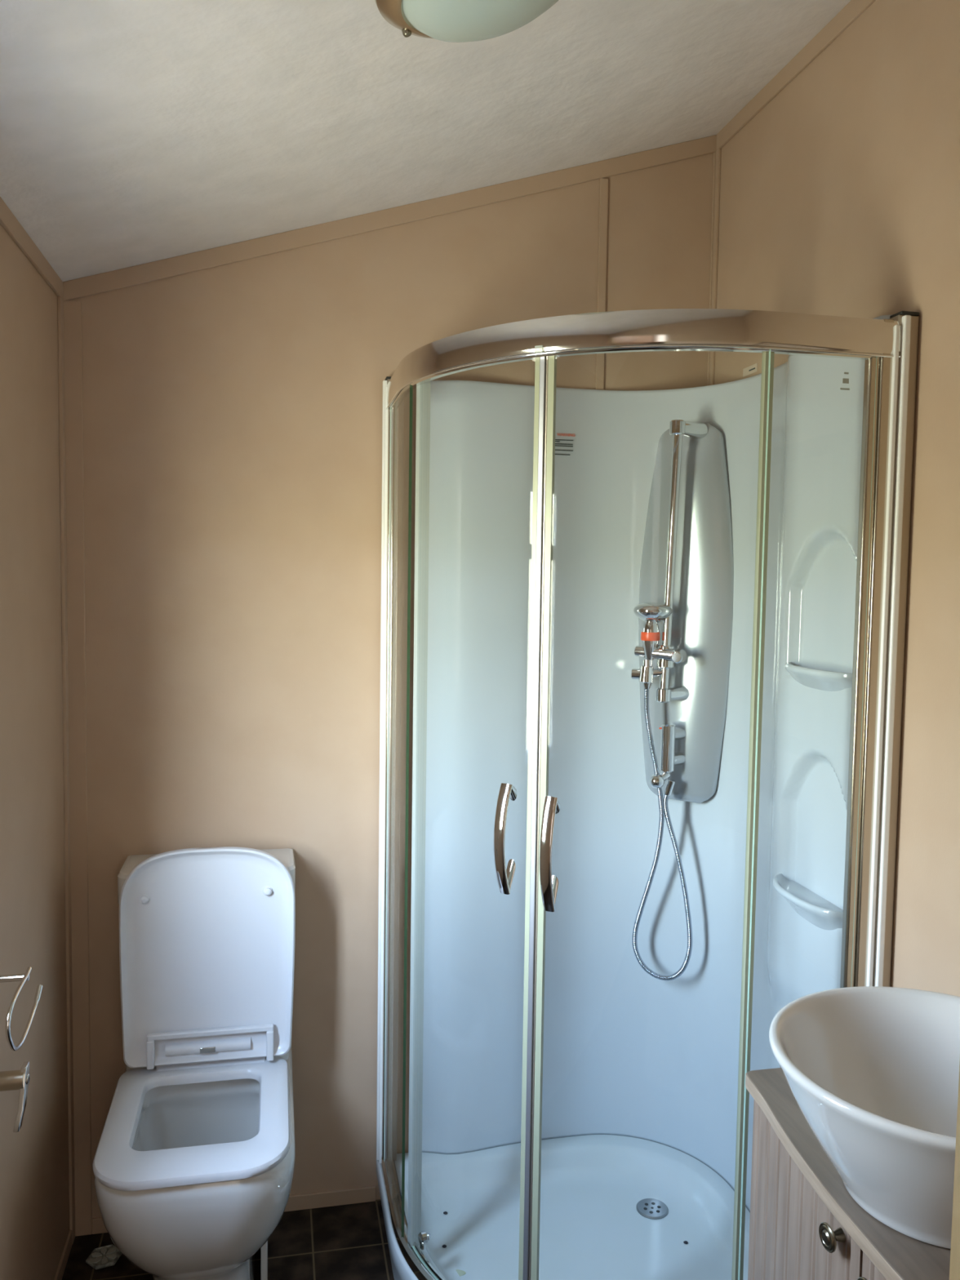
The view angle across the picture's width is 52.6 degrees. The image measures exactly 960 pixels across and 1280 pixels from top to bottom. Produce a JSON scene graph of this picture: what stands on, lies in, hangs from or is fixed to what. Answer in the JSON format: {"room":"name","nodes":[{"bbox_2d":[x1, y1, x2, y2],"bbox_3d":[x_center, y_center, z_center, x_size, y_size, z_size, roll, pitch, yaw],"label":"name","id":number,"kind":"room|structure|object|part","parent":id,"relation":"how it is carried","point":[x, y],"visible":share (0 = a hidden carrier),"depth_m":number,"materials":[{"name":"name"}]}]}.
{"room":"bathroom","nodes":[
{"label":"bathroom","id":0,"kind":"room"},
{"bbox_2d":[0,223,69,1279],"bbox_3d":[-0.717,0.365,1.097,0.055,2.109,2.108,0,4,-12],"label":"wall","id":1,"kind":"structure","parent":0,"point":[34,1190],"depth_m":1.81,"materials":[{"name":"paint"}]},
{"bbox_2d":[0,1061,30,1132],"bbox_3d":[-0.745,0.718,1.527,0.068,0.091,0.050,0,4,-12],"label":"handle","id":2,"kind":"object","parent":1,"relation":"attached to","point":[12,1080],"visible":1,"depth_m":1.52,"materials":[{"name":"silver metal"}]},
{"bbox_3d":[-0.741,0.694,1.530,0.047,0.029,0.029,0,4,-12],"label":"stem","id":3,"kind":"part","parent":2,"relation":"part of","materials":[{"name":"silver metal"}]},
{"bbox_3d":[-0.722,0.719,1.531,0.015,0.090,0.049,0,4,-12],"label":"lever","id":4,"kind":"part","parent":2,"relation":"part of","materials":[{"name":"silver metal"}]},
{"bbox_2d":[0,966,42,1051],"bbox_3d":[-0.712,0.535,1.425,0.091,0.103,0.191,0,4,-12],"label":"toilet roll holder","id":5,"kind":"object","parent":1,"relation":"attached to","point":[23,977],"visible":1,"depth_m":1.44,"materials":[{"name":"silver metal"}]},
{"bbox_3d":[-0.713,0.502,1.441,0.083,0.011,0.011,0,4,-12],"label":"arm","id":6,"kind":"part","parent":5,"relation":"part of","materials":[{"name":"silver metal"}]},
{"bbox_2d":[0,196,63,299],"bbox_3d":[-0.687,-0.675,1.111,0.007,0.037,1.941,0,4,-12],"label":"trim","id":7,"kind":"structure","parent":1,"relation":"attached to","point":[9,222],"depth_m":1.78,"materials":[{"name":"beige wood"}]},
{"bbox_2d":[53,1230,72,1279],"bbox_3d":[-0.716,1.395,1.232,0.006,0.036,1.914,0,4,-12],"label":"baseboard","id":8,"kind":"structure","parent":1,"relation":"attached to","point":[62,1264],"depth_m":2.09,"materials":[{"name":"beige wood"}]},
{"bbox_2d":[57,296,75,1244],"bbox_3d":[-0.899,0.314,2.114,0.007,2.073,0.028,0,4,-12],"label":"trim","id":9,"kind":"structure","parent":1,"relation":"attached to","point":[60,300],"depth_m":2.10,"materials":[{"name":"beige"}]},
{"bbox_2d":[62,1199,394,1279],"bbox_3d":[0.254,1.487,0.691,1.793,0.050,3.648,0,4,-12],"label":"floor","id":10,"kind":"structure","parent":0,"point":[349,1242],"depth_m":2.16,"materials":[{"name":"tile"}]},
{"bbox_2d":[85,1244,122,1269],"bbox_3d":[-0.821,1.349,2.125,0.074,0.010,0.070,0,4,-12],"label":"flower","id":11,"kind":"object","parent":10,"relation":"on","point":[108,1255],"visible":0.97,"depth_m":2.12,"materials":[{"name":"ceramic"}]},
{"bbox_2d":[92,846,295,1279],"bbox_3d":[-0.557,0.906,1.959,0.368,0.922,0.556,0,4,-12],"label":"toilet","id":12,"kind":"object","parent":10,"relation":"on","point":[193,1164],"visible":1,"depth_m":2.04,"materials":[{"name":"white ceramic"}]},
{"bbox_3d":[-0.547,0.927,1.890,0.346,0.022,0.414,0,4,-12],"label":"seat","id":13,"kind":"part","parent":12,"relation":"part of","materials":[{"name":"white plastic"}]},
{"bbox_3d":[-0.593,0.518,2.131,0.368,0.069,0.154,0,4,-12],"label":"cistern lid","id":14,"kind":"part","parent":12,"relation":"part of","materials":[{"name":"white ceramic"}]},
{"bbox_3d":[-0.572,0.664,2.053,0.358,0.452,0.040,0,4,-12],"label":"lid","id":15,"kind":"part","parent":12,"relation":"part of","materials":[{"name":"white plastic"}]},
{"bbox_3d":[-0.477,1.261,2.155,0.014,0.190,0.236,0,4,-12],"label":"panel","id":16,"kind":"part","parent":12,"relation":"part of","materials":[{"name":"white ceramic"}]},
{"bbox_2d":[376,1134,750,1279],"bbox_3d":[0.224,1.318,2.026,0.801,0.115,0.800,0,4,-12],"label":"shower tray","id":17,"kind":"object","parent":10,"relation":"on","point":[613,1207],"visible":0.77,"depth_m":2.20,"materials":[{"name":"plastic"}]},
{"bbox_2d":[376,308,919,1279],"bbox_3d":[0.149,0.354,1.827,1.123,1.830,0.388,3,4,33],"label":"shower enclosure","id":18,"kind":"object","parent":17,"relation":"on","point":[888,348],"visible":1,"depth_m":1.65,"materials":[{"name":"silver metal"}]},
{"bbox_3d":[-0.180,0.363,2.076,0.011,1.746,0.265,0,4,-14],"label":"fixed panel","id":19,"kind":"part","parent":18,"relation":"part of","materials":[{"name":"clear glass"}]},
{"bbox_3d":[0.137,1.253,1.888,1.099,0.028,0.343,3,4,33],"label":"rail","id":20,"kind":"part","parent":18,"relation":"part of","materials":[{"name":"silver metal"}]},
{"bbox_3d":[-0.031,0.379,1.812,0.033,1.744,0.337,-2,5,-41],"label":"door","id":21,"kind":"part","parent":18,"relation":"part of","materials":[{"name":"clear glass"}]},
{"bbox_3d":[0.044,0.346,1.691,0.022,0.195,0.045,3,5,34],"label":"handle","id":22,"kind":"part","parent":18,"relation":"part of","materials":[{"name":"silver metal"}]},
{"bbox_3d":[0.118,0.363,1.649,0.022,0.198,0.045,3,4,25],"label":"handle","id":23,"kind":"part","parent":18,"relation":"part of","materials":[{"name":"silver metal"}]},
{"bbox_3d":[0.163,-0.513,1.773,1.099,0.064,0.341,3,4,33],"label":"rail","id":24,"kind":"part","parent":18,"relation":"part of","materials":[{"name":"silver metal"}]},
{"bbox_3d":[0.545,0.402,1.636,0.190,1.746,0.006,0,4,-12],"label":"fixed panel","id":25,"kind":"part","parent":18,"relation":"part of","materials":[{"name":"clear glass"}]},
{"bbox_2d":[747,1099,886,1279],"bbox_3d":[0.611,1.072,1.170,0.387,0.728,0.716,0,4,-12],"label":"vanity cabinet","id":26,"kind":"object","parent":10,"relation":"on","point":[793,1235],"visible":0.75,"depth_m":1.33,"materials":[{"name":"grey wood"}]},
{"bbox_3d":[0.428,0.721,1.175,0.025,0.032,0.032,0,4,-12],"label":"knob","id":27,"kind":"part","parent":26,"relation":"part of","materials":[{"name":"grey metal"}]},
{"bbox_2d":[745,1067,951,1279],"bbox_3d":[0.627,0.698,1.147,0.374,0.022,0.770,0,4,-12],"label":"countertop","id":28,"kind":"structure","parent":26,"relation":"on","point":[897,1255],"depth_m":1.20,"materials":[{"name":"grey wood"}]},
{"bbox_2d":[768,986,959,1248],"bbox_3d":[0.561,0.594,1.192,0.403,0.177,0.403,0,4,-12],"label":"basin","id":29,"kind":"object","parent":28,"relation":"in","point":[873,1072],"visible":0.98,"depth_m":1.29,"materials":[{"name":"white ceramic"}]},
{"bbox_3d":[0.442,0.734,1.094,0.025,0.032,0.032,0,4,-12],"label":"knob","id":30,"kind":"part","parent":26,"relation":"part of","materials":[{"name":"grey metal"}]},
{"bbox_3d":[0.495,1.054,0.978,0.028,0.664,0.370,0,4,-15],"label":"door","id":31,"kind":"part","parent":26,"relation":"part of","materials":[{"name":"grey wood"}]},
{"bbox_2d":[71,153,713,1217],"bbox_3d":[-0.180,0.056,2.296,1.598,2.586,0.055,0,4,-12],"label":"wall","id":32,"kind":"structure","parent":0,"point":[232,413],"depth_m":2.20,"materials":[{"name":"paint"}]},
{"bbox_2d":[63,300,92,1236],"bbox_3d":[-0.885,0.313,2.134,0.042,2.073,0.006,0,4,-12],"label":"trim","id":33,"kind":"structure","parent":32,"relation":"attached to","point":[73,346],"depth_m":2.13,"materials":[{"name":"beige"}]},
{"bbox_2d":[92,1186,375,1234],"bbox_3d":[-0.565,1.330,2.270,0.643,0.036,0.006,0,4,-12],"label":"baseboard","id":34,"kind":"structure","parent":32,"relation":"attached to","point":[363,1194],"depth_m":2.31,"materials":[{"name":"beige wood"}]},
{"bbox_2d":[62,134,716,301],"bbox_3d":[-0.159,-0.966,2.199,1.488,0.499,0.007,0,4,-12],"label":"trim","id":35,"kind":"structure","parent":32,"relation":"attached to","point":[153,271],"depth_m":2.18,"materials":[{"name":"beige wood"}]},
{"bbox_2d":[595,177,608,390],"bbox_3d":[0.274,0.132,2.365,0.020,2.439,0.006,0,4,-12],"label":"trim","id":36,"kind":"structure","parent":32,"relation":"attached to","point":[603,199],"depth_m":2.30,"materials":[{"name":"beige wood"}]},
{"bbox_2d":[0,0,850,281],"bbox_3d":[0.043,-0.945,1.236,1.598,0.544,2.083,0,4,-12],"label":"ceiling","id":37,"kind":"structure","parent":0,"point":[133,132],"depth_m":1.67,"materials":[{"name":"white paint"}]},
{"bbox_2d":[374,0,558,42],"bbox_3d":[0.012,-0.904,1.320,0.309,0.127,0.323,0,4,-12],"label":"ceiling lamp","id":38,"kind":"object","parent":37,"relation":"attached to","point":[445,20],"visible":1,"depth_m":1.33,"materials":[{"name":"white glass"}]},
{"bbox_2d":[714,0,959,996],"bbox_3d":[0.796,0.137,1.399,0.055,2.569,2.108,0,4,-12],"label":"wall","id":39,"kind":"structure","parent":0,"point":[840,197],"depth_m":1.65,"materials":[{"name":"paint"}]},
{"bbox_2d":[422,315,890,1213],"bbox_3d":[0.383,0.338,2.144,1.039,1.835,0.411,4,5,36],"label":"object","id":40,"kind":"object","parent":39,"relation":"attached to","point":[628,1051],"visible":0.74,"depth_m":2.29,"materials":[{"name":"grey plastic"}]},
{"bbox_2d":[555,432,574,455],"bbox_3d":[0.189,-0.462,2.294,0.071,0.051,0.004,0,4,-12],"label":"warning label","id":41,"kind":"object","parent":40,"relation":"attached to","point":[563,434],"visible":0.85,"depth_m":2.29,"materials":[{"name":"grey"}]},
{"bbox_2d":[555,439,573,455],"bbox_3d":[0.187,-0.458,2.294,0.067,0.041,0.004,0,4,-12],"label":"print","id":42,"kind":"object","parent":41,"relation":"attached to","point":[555,439],"depth_m":2.29,"materials":[{"name":"grey paper"}]},
{"bbox_2d":[631,419,733,803],"bbox_3d":[0.454,-0.057,2.229,0.235,0.877,0.148,3,4,33],"label":"shower column","id":43,"kind":"structure","parent":40,"relation":"attached to","point":[687,561],"depth_m":2.22,"materials":[{"name":"silver metal"}]},
{"bbox_3d":[0.412,0.320,2.225,0.050,0.040,0.034,0,4,-12],"label":"valve lever","id":44,"kind":"part","parent":43,"relation":"part of","materials":[{"name":"silver metal"}]},
{"bbox_2d":[631,602,693,980],"bbox_3d":[0.408,0.358,2.222,0.150,0.888,0.100,3,4,33],"label":"shower","id":45,"kind":"object","parent":43,"relation":"attached to","point":[651,613],"visible":1,"depth_m":2.24,"materials":[{"name":"silver metal"}]},
{"bbox_2d":[664,778,675,795],"bbox_3d":[0.435,0.338,2.231,0.026,0.038,0.019,3,4,26],"label":"outlet","id":46,"kind":"object","parent":43,"relation":"attached to","point":[670,783],"depth_m":2.23,"materials":[{"name":"silver metal"}]},
{"bbox_3d":[0.430,-0.176,2.192,0.039,0.611,0.021,3,4,33],"label":"riser rail","id":47,"kind":"part","parent":43,"relation":"part of","materials":[{"name":"silver metal"}]},
{"bbox_3d":[0.444,0.036,2.174,0.031,0.031,0.035,3,4,27],"label":"slider knob","id":48,"kind":"part","parent":43,"relation":"part of","materials":[{"name":"silver metal"}]},
{"bbox_2d":[773,873,843,930],"bbox_3d":[0.615,0.515,1.841,0.074,0.076,0.258,0,4,-12],"label":"shelf","id":49,"kind":"object","parent":40,"relation":"attached to","point":[801,901],"depth_m":1.85,"materials":[{"name":"grey plastic"}]},
{"bbox_2d":[784,662,852,691],"bbox_3d":[0.629,0.089,1.815,0.062,0.076,0.262,0,4,-12],"label":"shelf","id":50,"kind":"object","parent":40,"relation":"attached to","point":[798,676],"depth_m":1.80,"materials":[{"name":"grey plastic"}]},
{"bbox_2d":[706,148,720,386],"bbox_3d":[0.552,0.088,2.409,0.007,2.529,0.016,0,4,-12],"label":"trim","id":51,"kind":"structure","parent":39,"relation":"attached to","point":[717,171],"depth_m":2.34,"materials":[{"name":"beige wood"}]},
{"bbox_2d":[742,363,757,377],"bbox_3d":[0.605,-0.604,2.177,0.002,0.018,0.065,0,4,-12],"label":"wall label","id":52,"kind":"object","parent":39,"relation":"attached to","point":[748,371],"visible":1,"depth_m":2.17,"materials":[{"name":"beige"}]},
{"bbox_2d":[715,0,875,150],"bbox_3d":[0.769,-1.129,1.385,0.007,0.039,1.941,0,4,-12],"label":"trim","id":53,"kind":"structure","parent":39,"relation":"attached to","point":[853,9],"depth_m":1.97,"materials":[{"name":"beige wood"}]},
{"bbox_3d":[0.232,0.198,0.328,1.488,2.569,0.080,0,4,-12],"label":"wall","id":54,"kind":"structure","parent":0,"visible":0},
{"bbox_2d":[949,1063,959,1279],"bbox_3d":[-0.146,0.481,0.263,0.708,2.002,0.090,0,4,-12],"label":"lining","id":55,"kind":"object","parent":54,"relation":"attached to","point":[954,1268],"depth_m":0.36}
]}

